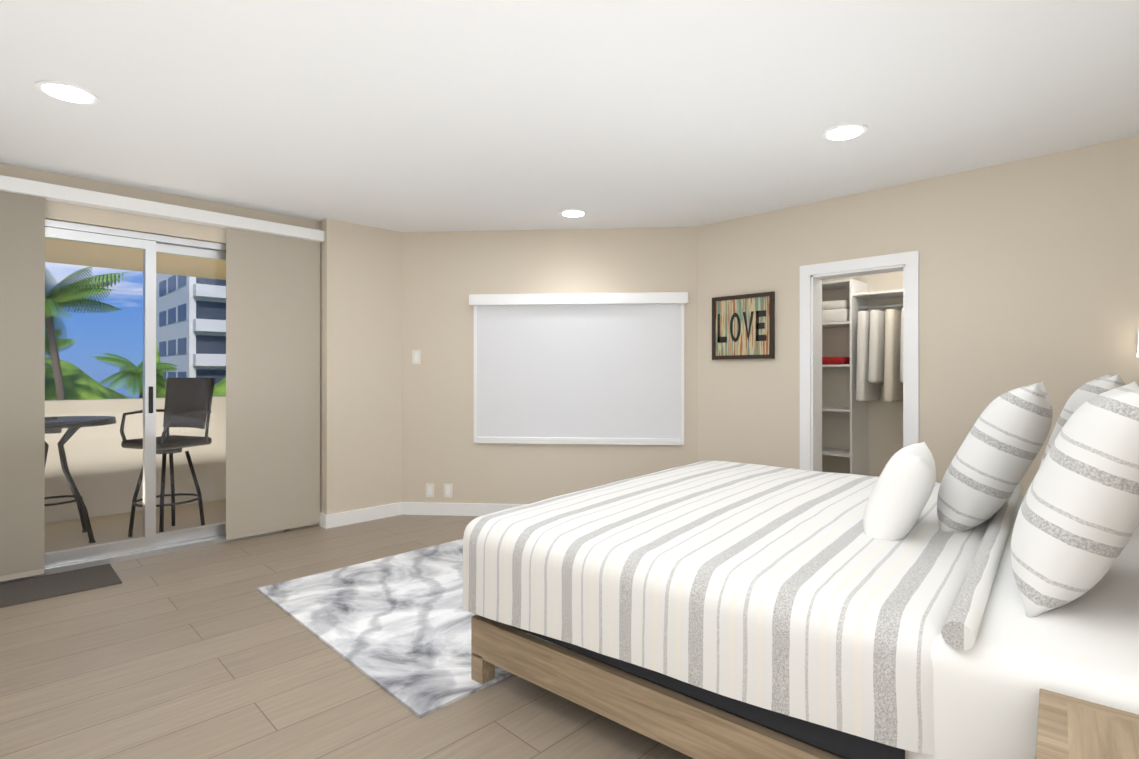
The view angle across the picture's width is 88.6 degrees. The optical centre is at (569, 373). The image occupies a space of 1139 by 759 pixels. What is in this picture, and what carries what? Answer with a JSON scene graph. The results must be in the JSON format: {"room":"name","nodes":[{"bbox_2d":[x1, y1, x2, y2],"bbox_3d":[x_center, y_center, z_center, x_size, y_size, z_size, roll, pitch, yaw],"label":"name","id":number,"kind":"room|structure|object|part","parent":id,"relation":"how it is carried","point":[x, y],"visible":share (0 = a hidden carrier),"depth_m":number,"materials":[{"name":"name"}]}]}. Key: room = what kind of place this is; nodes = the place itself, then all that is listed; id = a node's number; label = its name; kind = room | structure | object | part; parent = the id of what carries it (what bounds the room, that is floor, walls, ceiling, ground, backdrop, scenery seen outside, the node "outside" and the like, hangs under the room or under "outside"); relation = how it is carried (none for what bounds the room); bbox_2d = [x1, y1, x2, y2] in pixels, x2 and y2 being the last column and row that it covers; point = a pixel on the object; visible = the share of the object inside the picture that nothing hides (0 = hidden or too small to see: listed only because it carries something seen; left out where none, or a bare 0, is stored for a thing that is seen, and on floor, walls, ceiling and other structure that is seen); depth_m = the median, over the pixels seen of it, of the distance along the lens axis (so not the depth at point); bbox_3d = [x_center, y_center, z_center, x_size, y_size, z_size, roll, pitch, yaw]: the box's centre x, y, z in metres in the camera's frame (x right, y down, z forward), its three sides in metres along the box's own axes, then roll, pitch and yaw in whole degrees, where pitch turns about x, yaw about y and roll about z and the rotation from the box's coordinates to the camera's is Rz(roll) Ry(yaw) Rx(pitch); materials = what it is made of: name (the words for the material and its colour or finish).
{"room":"bedroom","nodes":[
{"label":"bedroom","id":0,"kind":"room"},
{"bbox_2d":[45,396,225,523],"bbox_3d":[-4.545,0.771,5.146,0.150,1.060,5.600,0,0,45],"label":"wall","id":1,"kind":"structure","parent":0,"point":[109,432],"depth_m":5.40,"materials":[{"name":"white"}]},
{"bbox_2d":[0,163,319,529],"bbox_3d":[-2.790,0.000,4.025,0.160,2.440,2.050,0,0,45],"label":"wall","id":2,"kind":"structure","parent":0,"point":[64,212],"depth_m":3.86,"materials":[{"name":"beige"}]},
{"bbox_2d":[0,530,283,582],"bbox_3d":[-2.857,1.202,3.928,0.140,0.035,1.730,0,0,45],"label":"sliding door frame sill","id":3,"kind":"structure","parent":2,"relation":"attached to","point":[183,545],"depth_m":3.87,"materials":[{"name":"silver metal"}]},
{"bbox_2d":[0,175,324,581],"bbox_3d":[-3.226,0.034,3.398,0.103,2.320,3.546,0,0,45],"label":"panels","id":4,"kind":"object","parent":2,"relation":"attached to","point":[272,376],"visible":0.98,"depth_m":4.24,"materials":[{"name":"beige fabric"}]},
{"bbox_3d":[-3.392,0.071,3.220,0.004,2.235,0.740,0,0,45],"label":"panel","id":5,"kind":"part","parent":4,"relation":"part of","materials":[{"name":"beige fabric"}]},
{"bbox_3d":[-2.227,0.073,4.424,0.004,2.235,0.670,0,0,45],"label":"panel","id":6,"kind":"part","parent":4,"relation":"part of","materials":[{"name":"beige fabric"}]},
{"bbox_2d":[45,219,287,549],"bbox_3d":[-2.867,0.141,3.940,0.112,2.158,1.816,0,0,45],"label":"door frame","id":7,"kind":"structure","parent":2,"relation":"attached to","point":[150,399],"depth_m":3.87,"materials":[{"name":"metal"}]},
{"bbox_3d":[-3.138,0.135,3.641,0.006,1.935,0.800,0,0,45],"label":"sliding door glass","id":8,"kind":"part","parent":7,"relation":"part of","materials":[{"name":"clear glass"}]},
{"bbox_2d":[45,227,225,566],"bbox_3d":[-2.870,0.145,3.943,0.087,2.075,1.606,0,0,45],"label":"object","id":9,"kind":"structure","parent":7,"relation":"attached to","point":[149,381],"depth_m":3.93,"materials":[{"name":"silver metal"}]},
{"bbox_3d":[-3.138,1.143,3.639,0.040,0.080,0.800,0,0,45],"label":"sliding door rail","id":10,"kind":"part","parent":9,"relation":"part of","materials":[{"name":"white metal"}]},
{"bbox_3d":[-3.138,-0.862,3.642,0.040,0.060,0.800,0,0,45],"label":"sliding door top rail","id":11,"kind":"part","parent":9,"relation":"part of","materials":[{"name":"white metal"}]},
{"bbox_3d":[-2.868,0.145,3.978,0.040,2.075,0.060,0,0,45],"label":"sliding door stile","id":12,"kind":"part","parent":9,"relation":"part of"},
{"bbox_3d":[-2.583,1.143,4.263,0.040,0.080,0.746,0,0,45],"label":"sliding door rail","id":13,"kind":"part","parent":9,"relation":"part of","materials":[{"name":"white metal"}]},
{"bbox_3d":[-2.583,-0.862,4.265,0.040,0.060,0.746,0,0,45],"label":"sliding door panel top rail","id":14,"kind":"part","parent":9,"relation":"part of","materials":[{"name":"white metal"}]},
{"bbox_3d":[-2.871,-0.917,3.945,0.100,0.043,1.730,0,0,45],"label":"sliding door frame top","id":15,"kind":"part","parent":7,"relation":"part of","materials":[{"name":"white metal"}]},
{"bbox_3d":[-2.814,0.180,3.925,0.016,0.180,0.024,0,0,45],"label":"sliding door handle","id":16,"kind":"part","parent":7,"relation":"part of","materials":[{"name":"black metal"}]},
{"bbox_3d":[-2.583,0.136,4.264,0.006,1.935,0.746,0,0,45],"label":"sliding door glass","id":17,"kind":"part","parent":7,"relation":"part of","materials":[{"name":"clear glass"}]},
{"bbox_2d":[320,218,401,514],"bbox_3d":[-1.664,0.001,5.056,0.300,2.440,1.000,0,0,45],"label":"wall","id":18,"kind":"structure","parent":0,"point":[360,366],"depth_m":4.79,"materials":[{"name":"beige paint"}]},
{"bbox_2d":[318,512,325,527],"bbox_3d":[-1.965,1.168,4.639,0.140,0.105,0.014,0,0,45],"label":"baseboard","id":19,"kind":"structure","parent":18,"relation":"attached to","point":[322,520],"depth_m":4.62,"materials":[{"name":"white wood"}]},
{"bbox_2d":[325,502,401,528],"bbox_3d":[-1.678,1.169,4.818,0.014,0.105,0.674,0,0,45],"label":"baseboard","id":20,"kind":"structure","parent":18,"relation":"attached to","point":[358,515],"depth_m":4.79,"materials":[{"name":"white"}]},
{"bbox_2d":[0,515,844,758],"bbox_3d":[-0.602,1.248,2.380,5.580,0.060,6.170,0,0,45],"label":"floor","id":21,"kind":"structure","parent":0,"point":[209,652],"depth_m":2.28,"materials":[{"name":"brown wood"}]},
{"bbox_2d":[0,563,121,607],"bbox_3d":[-3.072,1.215,3.239,0.470,0.008,0.880,0,0,45],"label":"doormat","id":22,"kind":"object","parent":21,"relation":"on","point":[21,591],"visible":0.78,"depth_m":3.35,"materials":[{"name":"grey fabric"}]},
{"bbox_2d":[257,539,566,717],"bbox_3d":[-0.346,1.213,3.466,1.730,0.012,2.250,0,0,45],"label":"rug","id":23,"kind":"object","parent":21,"relation":"on","point":[397,627],"visible":0.43,"depth_m":2.86,"materials":[{"name":"fabric"}]},
{"bbox_2d":[463,373,1138,758],"bbox_3d":[1.081,0.593,2.388,2.262,1.250,2.127,0,0,40],"label":"bed","id":24,"kind":"object","parent":21,"relation":"on","point":[905,605],"visible":1,"depth_m":1.63,"materials":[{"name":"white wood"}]},
{"bbox_3d":[-0.341,1.151,2.303,0.065,0.107,0.065,0,0,40],"label":"leg","id":25,"kind":"part","parent":24,"relation":"part of","materials":[{"name":"brown wood"}]},
{"bbox_3d":[0.445,1.033,1.626,2.140,0.148,0.035,0,0,40],"label":"rail","id":26,"kind":"part","parent":24,"relation":"part of","materials":[{"name":"brown wood"}]},
{"bbox_2d":[863,442,935,539],"bbox_3d":[1.180,0.428,2.085,0.160,0.360,0.480,28,14,29],"label":"pillow","id":27,"kind":"object","parent":24,"relation":"on","point":[894,506],"depth_m":1.92,"materials":[{"name":"white fabric"}]},
{"bbox_2d":[1035,689,1138,758],"bbox_3d":[0.906,0.909,0.802,0.415,0.614,0.489,0,0,40],"label":"nightstand","id":28,"kind":"object","parent":21,"relation":"on","point":[1069,727],"visible":0.93,"depth_m":0.98,"materials":[{"name":"brown wood"}]},
{"bbox_2d":[402,227,696,502],"bbox_3d":[-0.190,0.001,5.036,3.119,2.440,0.160,0,0,5],"label":"wall","id":29,"kind":"structure","parent":0,"point":[439,286],"depth_m":5.01,"materials":[{"name":"beige paint"}]},
{"bbox_2d":[412,350,420,363],"bbox_3d":[-1.323,-0.139,5.041,0.075,0.120,0.010,0,0,5],"label":"light switch","id":30,"kind":"object","parent":29,"relation":"attached to","point":[416,356],"visible":1,"depth_m":5.04,"materials":[{"name":"white plastic"}]},
{"bbox_2d":[426,483,433,497],"bbox_3d":[-1.203,1.011,5.029,0.075,0.120,0.010,0,0,5],"label":"electrical outlet","id":31,"kind":"object","parent":29,"relation":"attached to","point":[429,489],"visible":1,"depth_m":5.03,"materials":[{"name":"white plastic"}]},
{"bbox_2d":[444,484,451,497],"bbox_3d":[-1.043,1.011,5.017,0.075,0.120,0.010,0,0,5],"label":"electrical outlet","id":32,"kind":"object","parent":29,"relation":"attached to","point":[447,490],"visible":1,"depth_m":5.01,"materials":[{"name":"white plastic"}]},
{"bbox_2d":[402,502,526,515],"bbox_3d":[-0.197,1.169,4.947,2.519,0.105,0.014,0,0,5],"label":"baseboard","id":33,"kind":"structure","parent":29,"relation":"attached to","point":[449,509],"depth_m":5.00,"materials":[{"name":"white wood"}]},
{"bbox_2d":[469,292,687,444],"bbox_3d":[0.070,-0.034,4.952,1.830,1.260,0.205,0,0,5],"label":"roller blind","id":34,"kind":"object","parent":29,"relation":"attached to","point":[583,368],"visible":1,"depth_m":4.91,"materials":[{"name":"white fabric"}]},
{"bbox_3d":[-0.802,0.009,4.998,0.035,1.175,0.011,0,0,5],"label":"casing","id":35,"kind":"part","parent":34,"relation":"part of","materials":[{"name":"white plastic"}]},
{"bbox_3d":[0.067,0.579,4.919,1.710,0.035,0.029,0,0,5],"label":"casing","id":36,"kind":"part","parent":34,"relation":"part of","materials":[{"name":"white plastic"}]},
{"bbox_3d":[0.938,0.009,4.859,0.035,1.175,0.011,0,0,5],"label":"casing","id":37,"kind":"part","parent":34,"relation":"part of","materials":[{"name":"white plastic"}]},
{"bbox_2d":[478,443,679,503],"bbox_3d":[0.075,0.891,5.013,1.710,0.660,0.160,0,0,5],"label":"wall","id":38,"kind":"structure","parent":29,"relation":"attached to","point":[512,473],"depth_m":4.95,"materials":[{"name":"beige paint"}]},
{"bbox_2d":[0,0,1138,231],"bbox_3d":[-0.602,-1.262,2.383,5.580,0.080,6.170,0,0,45],"label":"ceiling","id":39,"kind":"structure","parent":0,"point":[456,114],"depth_m":2.61,"materials":[{"name":"white paint"}]},
{"bbox_2d":[35,80,98,104],"bbox_3d":[-2.183,-1.217,2.539,0.210,0.010,0.210,0,0,45],"label":"recessed light","id":40,"kind":"object","parent":39,"relation":"in","point":[66,92],"visible":1,"depth_m":2.52,"materials":[{"name":"white"}]},
{"bbox_2d":[559,209,586,216],"bbox_3d":[0.027,-1.215,4.445,0.210,0.010,0.210,0,0,45],"label":"recessed light","id":41,"kind":"object","parent":39,"relation":"in","point":[572,213],"visible":0.96,"depth_m":4.42,"materials":[{"name":"white"}]},
{"bbox_2d":[822,123,867,140],"bbox_3d":[1.394,-1.217,2.955,0.210,0.010,0.210,0,0,45],"label":"recessed light","id":42,"kind":"object","parent":39,"relation":"in","point":[844,132],"visible":1,"depth_m":2.94,"materials":[{"name":"white"}]},
{"bbox_2d":[822,271,902,476],"bbox_3d":[3.003,0.002,5.247,2.400,2.440,0.100,0,0,45],"label":"wall","id":43,"kind":"structure","parent":0,"point":[885,432],"depth_m":5.53,"materials":[{"name":"beige paint"}]},
{"bbox_2d":[853,289,902,401],"bbox_3d":[3.074,-0.229,4.744,1.368,0.940,0.503,0,0,45],"label":"garment","id":44,"kind":"object","parent":43,"relation":"hanging from","point":[879,346],"visible":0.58,"depth_m":4.95,"materials":[{"name":"white fabric"}]},
{"bbox_3d":[3.060,-0.579,4.725,1.350,0.028,0.028,0,0,45],"label":"rod","id":45,"kind":"part","parent":44,"relation":"part of","materials":[{"name":"silver metal"}]},
{"bbox_2d":[697,135,1138,496],"bbox_3d":[2.163,0.000,3.867,3.760,2.440,0.160,0,0,45],"label":"wall","id":46,"kind":"structure","parent":0,"point":[1028,271],"depth_m":3.53,"materials":[{"name":"beige paint"}]},
{"bbox_2d":[712,291,774,359],"bbox_3d":[1.344,-0.359,4.547,0.520,0.500,0.026,0,0,45],"label":"love sign","id":47,"kind":"object","parent":46,"relation":"attached to","point":[743,326],"visible":1,"depth_m":4.53,"materials":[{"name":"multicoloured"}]},
{"bbox_3d":[1.171,-0.359,4.720,0.030,0.440,0.026,0,0,45],"label":"frame","id":48,"kind":"part","parent":47,"relation":"part of","materials":[{"name":"brown wood"}]},
{"bbox_3d":[1.344,-0.594,4.548,0.520,0.030,0.026,0,0,45],"label":"frame","id":49,"kind":"part","parent":47,"relation":"part of","materials":[{"name":"brown wood"}]},
{"bbox_3d":[1.344,-0.124,4.547,0.520,0.030,0.026,0,0,45],"label":"frame","id":50,"kind":"part","parent":47,"relation":"part of","materials":[{"name":"brown wood"}]},
{"bbox_3d":[1.518,-0.359,4.374,0.030,0.440,0.026,0,0,45],"label":"frame","id":51,"kind":"part","parent":47,"relation":"part of","materials":[{"name":"brown wood"}]},
{"bbox_2d":[800,265,810,470],"bbox_3d":[1.699,0.223,4.205,0.075,1.995,0.018,0,0,45],"label":"trim","id":52,"kind":"structure","parent":46,"relation":"attached to","point":[805,369],"depth_m":4.20,"materials":[{"name":"white wood"}]},
{"bbox_2d":[811,275,821,471],"bbox_3d":[1.793,0.260,4.236,0.016,1.920,0.162,0,0,45],"label":"trim","id":53,"kind":"structure","parent":46,"relation":"attached to","point":[816,374],"depth_m":4.22,"materials":[{"name":"white wood"}]},
{"bbox_2d":[810,252,904,274],"bbox_3d":[1.941,-0.738,3.964,0.610,0.075,0.018,0,0,45],"label":"trim","id":54,"kind":"structure","parent":46,"relation":"attached to","point":[862,263],"depth_m":3.94,"materials":[{"name":"white wood"}]},
{"bbox_2d":[811,264,904,279],"bbox_3d":[2.004,-0.693,4.027,0.610,0.016,0.162,0,0,45],"label":"trim","id":55,"kind":"structure","parent":46,"relation":"attached to","point":[887,269],"depth_m":4.00,"materials":[{"name":"white wood"}]},
{"bbox_2d":[903,265,904,447],"bbox_3d":[2.215,0.260,3.815,0.016,1.920,0.162,0,0,45],"label":"trim","id":56,"kind":"structure","parent":46,"relation":"attached to","point":[904,356],"depth_m":3.76,"materials":[{"name":"white wood"}]},
{"bbox_2d":[905,251,918,446],"bbox_3d":[2.184,0.222,3.721,0.075,1.995,0.018,0,0,45],"label":"trim","id":57,"kind":"structure","parent":46,"relation":"attached to","point":[911,347],"depth_m":3.71,"materials":[{"name":"white wood"}]},
{"bbox_2d":[1137,330,1138,356],"bbox_3d":[2.905,-0.161,2.912,0.110,0.160,0.144,0,0,45],"label":"lamp","id":58,"kind":"object","parent":46,"relation":"attached to","point":[1138,345],"visible":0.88,"depth_m":2.93,"materials":[{"name":"silver metal"}]},
{"bbox_3d":[2.494,1.249,4.736,2.400,0.064,1.540,0,0,45],"label":"floor","id":59,"kind":"structure","parent":0,"visible":0},
{"bbox_2d":[822,279,867,475],"bbox_3d":[2.417,0.194,5.460,0.570,2.045,0.415,0,0,45],"label":"shelf unit","id":60,"kind":"object","parent":59,"relation":"on","point":[839,313],"visible":0.31,"depth_m":5.23,"materials":[{"name":"white wood"}]},
{"label":"outside","id":61,"kind":"structure","parent":0,"visible":0},
{"bbox_2d":[45,266,225,399],"bbox_3d":[-77.113,-10.224,112.225,252.190,66.438,350.000,0,0,45],"label":"scenery","id":62,"kind":"structure","parent":61,"point":[69,389],"depth_m":49.92,"materials":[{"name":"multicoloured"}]},
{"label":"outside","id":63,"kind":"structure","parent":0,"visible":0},
{"bbox_2d":[45,238,225,279],"bbox_3d":[-3.915,-1.264,4.520,2.130,0.530,6.000,0,0,45],"label":"ceiling","id":64,"kind":"structure","parent":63,"point":[100,257],"depth_m":5.17,"materials":[{"name":"beige paint"}]},
{"bbox_2d":[45,499,225,552],"bbox_3d":[-3.880,1.401,4.481,2.030,0.200,5.600,0,0,45],"label":"floor","id":65,"kind":"structure","parent":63,"point":[59,542],"depth_m":4.99,"materials":[{"name":"beige concrete"}]},
{"bbox_2d":[45,416,115,542],"bbox_3d":[-3.968,0.828,4.486,0.770,0.945,0.770,0,0,45],"label":"bar table","id":66,"kind":"object","parent":65,"relation":"on","point":[71,426],"depth_m":4.47,"materials":[{"name":"black metal"}]},
{"bbox_3d":[-3.968,0.841,4.306,0.201,0.903,0.201,0,0,45],"label":"leg","id":67,"kind":"part","parent":66,"relation":"part of","materials":[{"name":"black metal"}]},
{"bbox_3d":[-3.968,0.841,4.666,0.201,0.903,0.201,0,0,45],"label":"leg","id":68,"kind":"part","parent":66,"relation":"part of","materials":[{"name":"black metal"}]},
{"bbox_3d":[-3.788,0.841,4.486,0.201,0.903,0.201,0,0,45],"label":"leg","id":69,"kind":"part","parent":66,"relation":"part of","materials":[{"name":"black metal"}]},
{"bbox_2d":[120,378,214,536],"bbox_3d":[-3.264,0.670,4.760,0.566,1.264,0.495,0,0,20],"label":"bar stool","id":70,"kind":"object","parent":65,"relation":"on","point":[180,419],"depth_m":4.83,"materials":[{"name":"black metal"}]},
{"bbox_3d":[-3.441,0.970,4.668,0.113,0.665,0.113,0,0,20],"label":"leg","id":71,"kind":"part","parent":70,"relation":"part of","materials":[{"name":"black metal"}]},
{"bbox_3d":[-3.495,0.438,4.815,0.095,0.276,0.393,0,0,20],"label":"arm","id":72,"kind":"part","parent":70,"relation":"part of"},
{"bbox_3d":[-3.188,0.970,4.576,0.113,0.665,0.113,0,0,20],"label":"leg","id":73,"kind":"part","parent":70,"relation":"part of","materials":[{"name":"black metal"}]},
{"bbox_3d":[-3.268,0.563,4.749,0.460,0.065,0.440,0,0,20],"label":"seat","id":74,"kind":"part","parent":70,"relation":"part of","materials":[{"name":"grey wicker"}]},
{"bbox_3d":[-3.349,0.970,4.920,0.113,0.665,0.113,0,0,20],"label":"leg","id":75,"kind":"part","parent":70,"relation":"part of","materials":[{"name":"black metal"}]},
{"bbox_3d":[-3.052,0.438,4.655,0.095,0.276,0.393,0,0,20],"label":"arm","id":76,"kind":"part","parent":70,"relation":"part of"},
{"bbox_3d":[-3.096,0.970,4.829,0.113,0.665,0.113,0,0,20],"label":"leg","id":77,"kind":"part","parent":70,"relation":"part of","materials":[{"name":"black metal"}]}
]}

